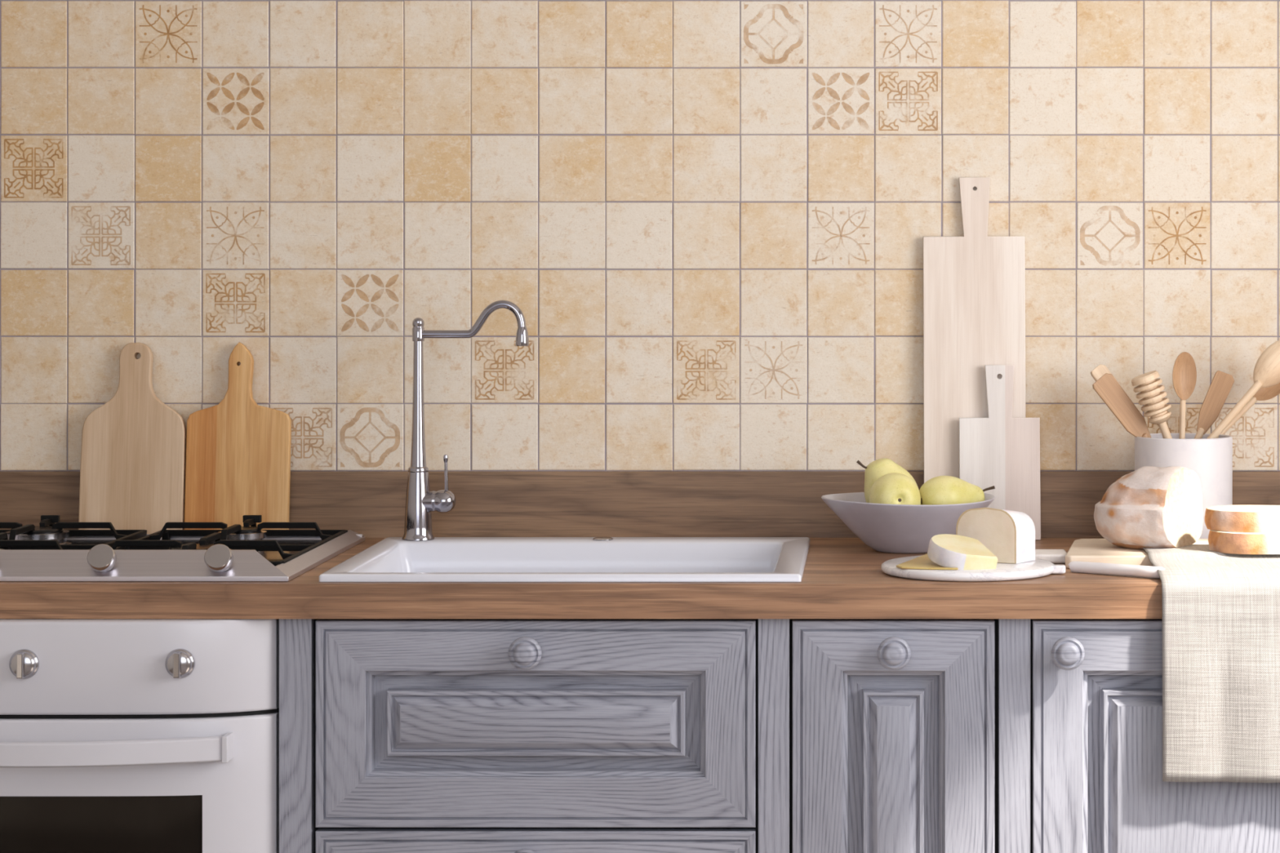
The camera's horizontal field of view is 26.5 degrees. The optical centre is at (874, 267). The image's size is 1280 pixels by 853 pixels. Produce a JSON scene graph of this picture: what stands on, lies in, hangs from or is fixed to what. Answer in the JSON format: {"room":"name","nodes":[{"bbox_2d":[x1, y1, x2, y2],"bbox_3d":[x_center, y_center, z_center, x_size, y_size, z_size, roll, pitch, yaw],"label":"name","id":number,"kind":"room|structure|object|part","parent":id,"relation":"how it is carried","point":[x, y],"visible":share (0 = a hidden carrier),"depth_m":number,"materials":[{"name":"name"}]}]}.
{"room":"kitchen","nodes":[
{"label":"kitchen","id":0,"kind":"room"},
{"bbox_2d":[0,0,1279,471],"bbox_3d":[-0.450,0.000,4.093,3.500,2.600,0.155,0,0,0],"label":"wall","id":1,"kind":"structure","parent":0,"point":[706,223],"depth_m":4.02,"materials":[{"name":"tile"}]},
{"bbox_2d":[0,471,1279,537],"bbox_3d":[-0.450,0.373,4.010,3.500,0.142,0.019,0,0,0],"label":"upstand","id":2,"kind":"object","parent":1,"relation":"attached to","point":[370,504],"visible":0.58,"depth_m":4.00,"materials":[{"name":"brown wood"}]},
{"bbox_3d":[-0.450,1.350,1.760,3.700,0.100,4.920,0,0,0],"label":"floor","id":3,"kind":"structure","parent":0,"visible":0},
{"bbox_2d":[0,618,279,852],"bbox_3d":[-1.056,0.822,3.647,0.587,0.755,0.607,0,0,0],"label":"oven","id":4,"kind":"object","parent":3,"relation":"on","point":[117,735],"visible":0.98,"depth_m":3.40,"materials":[{"name":"white metal"}]},
{"bbox_3d":[-1.058,0.604,3.381,0.495,0.033,0.075,0,0,0],"label":"handle","id":5,"kind":"part","parent":4,"relation":"part of","materials":[{"name":"white metal"}]},
{"bbox_3d":[-1.056,0.852,3.433,0.587,0.566,0.070,0,0,0],"label":"door","id":6,"kind":"part","parent":4,"relation":"part of","materials":[{"name":"white metal"}]},
{"bbox_3d":[-1.056,0.504,3.433,0.587,0.118,0.070,0,0,0],"label":"control panel","id":7,"kind":"part","parent":4,"relation":"part of","materials":[{"name":"white metal"}]},
{"bbox_2d":[279,618,790,852],"bbox_3d":[-0.433,0.872,3.697,0.650,0.855,0.606,0,0,0],"label":"base cabinet","id":8,"kind":"object","parent":3,"relation":"on","point":[397,735],"visible":0.96,"depth_m":3.43,"materials":[{"name":"grey wood"}]},
{"bbox_3d":[-0.441,0.754,3.412,0.042,0.042,0.036,0,0,0],"label":"knob","id":9,"kind":"part","parent":8,"relation":"part of","materials":[{"name":"grey wood"}]},
{"bbox_3d":[-0.441,0.486,3.412,0.042,0.042,0.036,0,0,0],"label":"knob","id":10,"kind":"part","parent":8,"relation":"part of","materials":[{"name":"grey wood"}]},
{"bbox_3d":[-0.431,0.847,3.441,0.559,0.262,0.022,0,0,0],"label":"drawer","id":11,"kind":"part","parent":8,"relation":"part of","materials":[{"name":"grey wood"}]},
{"bbox_2d":[0,537,1162,618],"bbox_3d":[-0.450,0.422,3.709,3.500,0.044,0.582,0,0,0],"label":"countertop","id":12,"kind":"structure","parent":8,"relation":"on","point":[842,578],"depth_m":3.42,"materials":[{"name":"brown wood"}]},
{"bbox_2d":[78,342,186,533],"bbox_3d":[-1.094,0.256,3.990,0.153,0.290,0.044,0,0,0],"label":"cutting board","id":13,"kind":"object","parent":12,"relation":"on","point":[133,449],"visible":0.98,"depth_m":3.98,"materials":[{"name":"brown wood"}]},
{"bbox_2d":[0,515,364,581],"bbox_3d":[-1.046,0.376,3.692,0.600,0.047,0.526,0,0,0],"label":"gas hob","id":14,"kind":"object","parent":12,"relation":"in","point":[46,551],"visible":1,"depth_m":3.59,"materials":[{"name":"metal"}]},
{"bbox_3d":[-1.192,0.385,3.845,0.096,0.022,0.096,0,0,0],"label":"burner","id":15,"kind":"part","parent":14,"relation":"part of","materials":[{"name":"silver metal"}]},
{"bbox_3d":[-0.985,0.371,3.447,0.035,0.036,0.036,0,0,0],"label":"control knob","id":16,"kind":"part","parent":14,"relation":"part of","materials":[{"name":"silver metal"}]},
{"bbox_2d":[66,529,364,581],"bbox_3d":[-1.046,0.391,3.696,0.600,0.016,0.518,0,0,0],"label":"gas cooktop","id":17,"kind":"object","parent":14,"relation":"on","point":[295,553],"depth_m":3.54,"materials":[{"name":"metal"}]},
{"bbox_3d":[-0.836,0.371,3.447,0.035,0.036,0.036,0,0,0],"label":"control knob","id":18,"kind":"part","parent":14,"relation":"part of","materials":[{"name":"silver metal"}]},
{"bbox_3d":[-0.900,0.385,3.845,0.076,0.022,0.076,0,0,0],"label":"burner","id":19,"kind":"part","parent":14,"relation":"part of","materials":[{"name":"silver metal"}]},
{"bbox_2d":[183,342,291,529],"bbox_3d":[-0.939,0.255,3.990,0.152,0.290,0.044,0,0,0],"label":"cutting board","id":20,"kind":"object","parent":12,"relation":"on","point":[238,449],"visible":0.97,"depth_m":3.98,"materials":[{"name":"orange wood"}]},
{"bbox_2d":[402,300,528,541],"bbox_3d":[-0.588,0.218,3.880,0.182,0.344,0.046,0,0,0],"label":"tap","id":21,"kind":"object","parent":12,"relation":"on","point":[420,502],"visible":1,"depth_m":3.87,"materials":[{"name":"silver metal"}]},
{"bbox_2d":[402,471,434,541],"bbox_3d":[-0.655,0.341,3.880,0.046,0.097,0.046,0,0,0],"label":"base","id":22,"kind":"object","parent":21,"relation":"on","point":[420,500],"depth_m":3.86,"materials":[{"name":"silver metal"}]},
{"bbox_3d":[-0.615,0.298,3.878,0.008,0.061,0.007,0,0,0],"label":"lever","id":23,"kind":"part","parent":21,"relation":"part of","materials":[{"name":"silver metal"}]},
{"bbox_3d":[-0.575,0.074,3.880,0.150,0.055,0.012,0,0,0],"label":"spout","id":24,"kind":"part","parent":21,"relation":"part of","materials":[{"name":"silver metal"}]},
{"bbox_2d":[319,537,809,582],"bbox_3d":[-0.400,0.488,3.672,0.614,0.203,0.479,0,0,0],"label":"sink","id":25,"kind":"object","parent":12,"relation":"in","point":[392,559],"visible":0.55,"depth_m":3.85,"materials":[{"name":"white ceramic"}]},
{"bbox_2d":[821,492,995,553],"bbox_3d":[0.047,0.361,3.820,0.246,0.077,0.234,0,0,0],"label":"bowl","id":26,"kind":"object","parent":12,"relation":"on","point":[883,527],"visible":0.77,"depth_m":3.74,"materials":[{"name":"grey ceramic"}]},
{"bbox_2d":[856,457,917,502],"bbox_3d":[0.026,0.321,3.858,0.080,0.098,0.076,0,0,33],"label":"pear","id":27,"kind":"object","parent":26,"relation":"in","point":[877,468],"visible":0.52,"depth_m":3.84,"materials":[{"name":"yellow food"}]},
{"bbox_3d":[-0.011,0.280,3.852,0.031,0.013,0.006,0,0,-9],"label":"stem","id":28,"kind":"part","parent":27,"relation":"part of","materials":[{"name":"brown plant"}]},
{"bbox_2d":[869,472,920,505],"bbox_3d":[0.028,0.325,3.799,0.072,0.076,0.096,0,0,0],"label":"pear","id":29,"kind":"object","parent":26,"relation":"in","point":[893,488],"visible":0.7,"depth_m":3.76,"materials":[{"name":"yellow food"}]},
{"bbox_2d":[919,475,995,505],"bbox_3d":[0.117,0.329,3.828,0.110,0.069,0.068,0,0,0],"label":"pear","id":30,"kind":"object","parent":26,"relation":"in","point":[940,490],"visible":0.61,"depth_m":3.81,"materials":[{"name":"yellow food"}]},
{"bbox_3d":[0.160,0.319,3.841,0.022,0.019,0.006,0,0,7],"label":"stem","id":31,"kind":"part","parent":30,"relation":"part of","materials":[{"name":"brown plant"}]},
{"bbox_2d":[880,555,1065,582],"bbox_3d":[0.129,0.393,3.545,0.241,0.012,0.229,0,0,0],"label":"serving board","id":32,"kind":"object","parent":12,"relation":"on","point":[1037,568],"visible":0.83,"depth_m":3.46,"materials":[{"name":"white stone"}]},
{"bbox_2d":[896,553,958,569],"bbox_3d":[0.070,0.384,3.529,0.085,0.006,0.142,0,0,0],"label":"cheese slice","id":33,"kind":"object","parent":32,"relation":"on","point":[923,562],"visible":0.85,"depth_m":3.49,"materials":[{"name":"yellow food"}]},
{"bbox_2d":[927,533,997,570],"bbox_3d":[0.107,0.371,3.499,0.078,0.047,0.085,0,0,-20],"label":"cheese","id":34,"kind":"object","parent":32,"relation":"on","point":[945,550],"visible":0.98,"depth_m":3.47,"materials":[{"name":"yellow food"}]},
{"bbox_2d":[955,507,1035,564],"bbox_3d":[0.160,0.351,3.570,0.093,0.072,0.050,0,0,24],"label":"cheese","id":35,"kind":"object","parent":32,"relation":"on","point":[1009,535],"visible":0.93,"depth_m":3.55,"materials":[{"name":"beige food"}]},
{"bbox_2d":[923,177,1025,483],"bbox_3d":[0.148,0.133,3.998,0.152,0.534,0.031,0,0,0],"label":"cutting board","id":36,"kind":"object","parent":12,"relation":"on","point":[974,282],"visible":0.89,"depth_m":4.00,"materials":[{"name":"beige wood"}]},
{"bbox_2d":[959,364,1040,539],"bbox_3d":[0.184,0.271,3.974,0.119,0.256,0.025,0,0,0],"label":"cutting board","id":37,"kind":"object","parent":12,"relation":"on","point":[1001,451],"visible":0.87,"depth_m":3.97,"materials":[{"name":"beige wood"}]},
{"bbox_2d":[1068,560,1164,578],"bbox_3d":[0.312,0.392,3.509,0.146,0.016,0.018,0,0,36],"label":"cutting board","id":38,"kind":"object","parent":12,"relation":"on","point":[1100,568],"visible":0.97,"depth_m":3.50,"materials":[{"name":"white wood"}]},
{"bbox_2d":[1035,538,1208,568],"bbox_3d":[0.415,0.391,3.696,0.410,0.017,0.227,0,0,0],"label":"board","id":39,"kind":"object","parent":12,"relation":"on","point":[1091,550],"visible":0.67,"depth_m":3.64,"materials":[{"name":"brown wood"}]},
{"bbox_3d":[0.236,0.393,3.680,0.052,0.012,0.070,0,0,0],"label":"board handle","id":40,"kind":"part","parent":39,"relation":"part of","materials":[{"name":"white stone"}]},
{"bbox_2d":[1093,466,1203,549],"bbox_3d":[0.368,0.326,3.697,0.123,0.111,0.146,0,0,30],"label":"bread loaf","id":41,"kind":"object","parent":39,"relation":"on","point":[1148,506],"visible":0.98,"depth_m":3.65,"materials":[{"name":"white food"}]},
{"bbox_2d":[1134,433,1232,538],"bbox_3d":[0.445,0.321,3.895,0.140,0.157,0.140,0,0,0],"label":"utensil crock","id":42,"kind":"object","parent":12,"relation":"on","point":[1211,459],"visible":0.46,"depth_m":3.84,"materials":[{"name":"white ceramic"}]},
{"bbox_2d":[1090,364,1111,381],"bbox_3d":[0.404,0.260,3.937,0.179,0.239,0.018,0,0,6],"label":"wooden spatula","id":43,"kind":"object","parent":42,"relation":"in","point":[1100,371],"visible":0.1,"depth_m":3.94,"materials":[{"name":"brown wood"}]},
{"bbox_2d":[1092,373,1151,437],"bbox_3d":[0.404,0.266,3.890,0.182,0.228,0.010,0,0,-3],"label":"wooden spatula","id":44,"kind":"object","parent":42,"relation":"in","point":[1106,387],"visible":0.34,"depth_m":3.88,"materials":[{"name":"brown wood"}]},
{"bbox_3d":[0.439,0.308,3.892,0.010,0.177,0.010,-38,2,-9],"label":"handle","id":45,"kind":"part","parent":44,"relation":"part of","materials":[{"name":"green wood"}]},
{"bbox_2d":[1131,370,1172,438],"bbox_3d":[0.423,0.268,3.881,0.111,0.242,0.044,0,0,-10],"label":"honey dipper","id":46,"kind":"object","parent":42,"relation":"in","point":[1149,390],"visible":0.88,"depth_m":3.86,"materials":[{"name":"brown wood"}]},
{"bbox_3d":[0.442,0.300,3.881,0.012,0.188,0.012,-21,2,0],"label":"handle","id":47,"kind":"part","parent":46,"relation":"part of","materials":[{"name":"brown wood"}]},
{"bbox_2d":[1172,351,1196,439],"bbox_3d":[0.444,0.255,3.910,0.038,0.266,0.014,2,-1,-20],"label":"wooden spoon","id":48,"kind":"object","parent":42,"relation":"in","point":[1184,371],"visible":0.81,"depth_m":3.91,"materials":[{"name":"brown wood"}]},
{"bbox_3d":[0.444,0.288,3.907,0.009,0.200,0.009,2,-1,-20],"label":"handle","id":49,"kind":"part","parent":48,"relation":"part of","materials":[{"name":"brown wood"}]},
{"bbox_2d":[1172,351,1196,399],"bbox_3d":[0.446,0.157,3.912,0.038,0.070,0.013,2,-1,-20],"label":"spoon bowl","id":50,"kind":"object","parent":48,"relation":"on","point":[1184,371],"depth_m":3.91,"materials":[{"name":"brown wood"}]},
{"bbox_2d":[1194,370,1234,439],"bbox_3d":[0.461,0.269,3.911,0.120,0.241,0.014,0,0,-5],"label":"wooden spatula","id":51,"kind":"object","parent":42,"relation":"in","point":[1220,386],"visible":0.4,"depth_m":3.91,"materials":[{"name":"brown wood"}]},
{"bbox_3d":[0.440,0.309,3.908,0.010,0.173,0.010,23,-2,14],"label":"handle","id":52,"kind":"part","parent":51,"relation":"part of","materials":[{"name":"brown wood"}]},
{"bbox_2d":[1207,339,1279,438],"bbox_3d":[0.499,0.228,3.879,0.224,0.254,0.018,0,0,-2],"label":"wooden spoon","id":53,"kind":"object","parent":42,"relation":"in","point":[1266,374],"visible":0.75,"depth_m":3.88,"materials":[{"name":"brown wood"}]},
{"bbox_3d":[0.473,0.257,3.882,0.011,0.253,0.011,41,-1,-6],"label":"handle","id":54,"kind":"part","parent":53,"relation":"part of","materials":[{"name":"brown wood"}]},
{"bbox_2d":[1253,339,1279,387],"bbox_3d":[0.578,0.138,3.880,0.050,0.086,0.016,41,-1,-6],"label":"spoon bowl","id":55,"kind":"object","parent":53,"relation":"on","point":[1266,374],"depth_m":3.88,"materials":[{"name":"brown wood"}]},
{"bbox_2d":[1217,382,1279,438],"bbox_3d":[0.499,0.245,3.938,0.223,0.221,0.022,0,0,-3],"label":"wooden spoon","id":56,"kind":"object","parent":42,"relation":"in","point":[1263,393],"visible":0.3,"depth_m":3.94,"materials":[{"name":"brown wood"}]},
{"bbox_3d":[0.474,0.271,3.933,0.009,0.235,0.009,44,-4,17],"label":"handle","id":57,"kind":"part","parent":56,"relation":"part of","materials":[{"name":"brown wood"}]},
{"bbox_2d":[1253,382,1279,400],"bbox_3d":[0.581,0.166,3.946,0.042,0.075,0.014,44,-4,17],"label":"spoon bowl","id":58,"kind":"object","parent":56,"relation":"on","point":[1263,393],"depth_m":3.94,"materials":[{"name":"brown wood"}]},
{"bbox_2d":[1142,544,1279,782],"bbox_3d":[0.542,0.514,3.543,0.360,0.273,0.293,0,0,0],"label":"linen cloth","id":59,"kind":"object","parent":12,"relation":"on","point":[1221,611],"visible":0.93,"depth_m":3.40,"materials":[{"name":"beige fabric"}]},
{"bbox_2d":[1208,529,1279,554],"bbox_3d":[0.525,0.364,3.614,0.158,0.028,0.109,0,0,-3],"label":"bread slice","id":60,"kind":"object","parent":59,"relation":"on","point":[1225,542],"visible":0.86,"depth_m":3.56,"materials":[{"name":"food"}]},
{"bbox_2d":[1204,504,1279,533],"bbox_3d":[0.521,0.336,3.624,0.156,0.028,0.108,0,0,4],"label":"bread slice","id":61,"kind":"object","parent":60,"relation":"on","point":[1233,518],"visible":1,"depth_m":3.58,"materials":[{"name":"food"}]},
{"bbox_2d":[790,618,1030,852],"bbox_3d":[0.046,0.872,3.697,0.306,0.855,0.606,0,0,0],"label":"base cabinet","id":62,"kind":"object","parent":3,"relation":"on","point":[908,735],"visible":1,"depth_m":3.43,"materials":[{"name":"grey wood"}]},
{"bbox_3d":[0.025,0.486,3.412,0.042,0.042,0.036,0,0,0],"label":"knob","id":63,"kind":"part","parent":62,"relation":"part of","materials":[{"name":"grey wood"}]},
{"bbox_2d":[1030,618,1279,852],"bbox_3d":[0.446,0.872,3.697,0.493,0.855,0.606,0,0,0],"label":"base cabinet","id":64,"kind":"object","parent":3,"relation":"on","point":[1097,785],"visible":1,"depth_m":3.43,"materials":[{"name":"grey wood"}]},
{"bbox_3d":[0.244,0.486,3.412,0.042,0.042,0.036,0,0,0],"label":"knob","id":65,"kind":"part","parent":64,"relation":"part of","materials":[{"name":"grey wood"}]}
]}

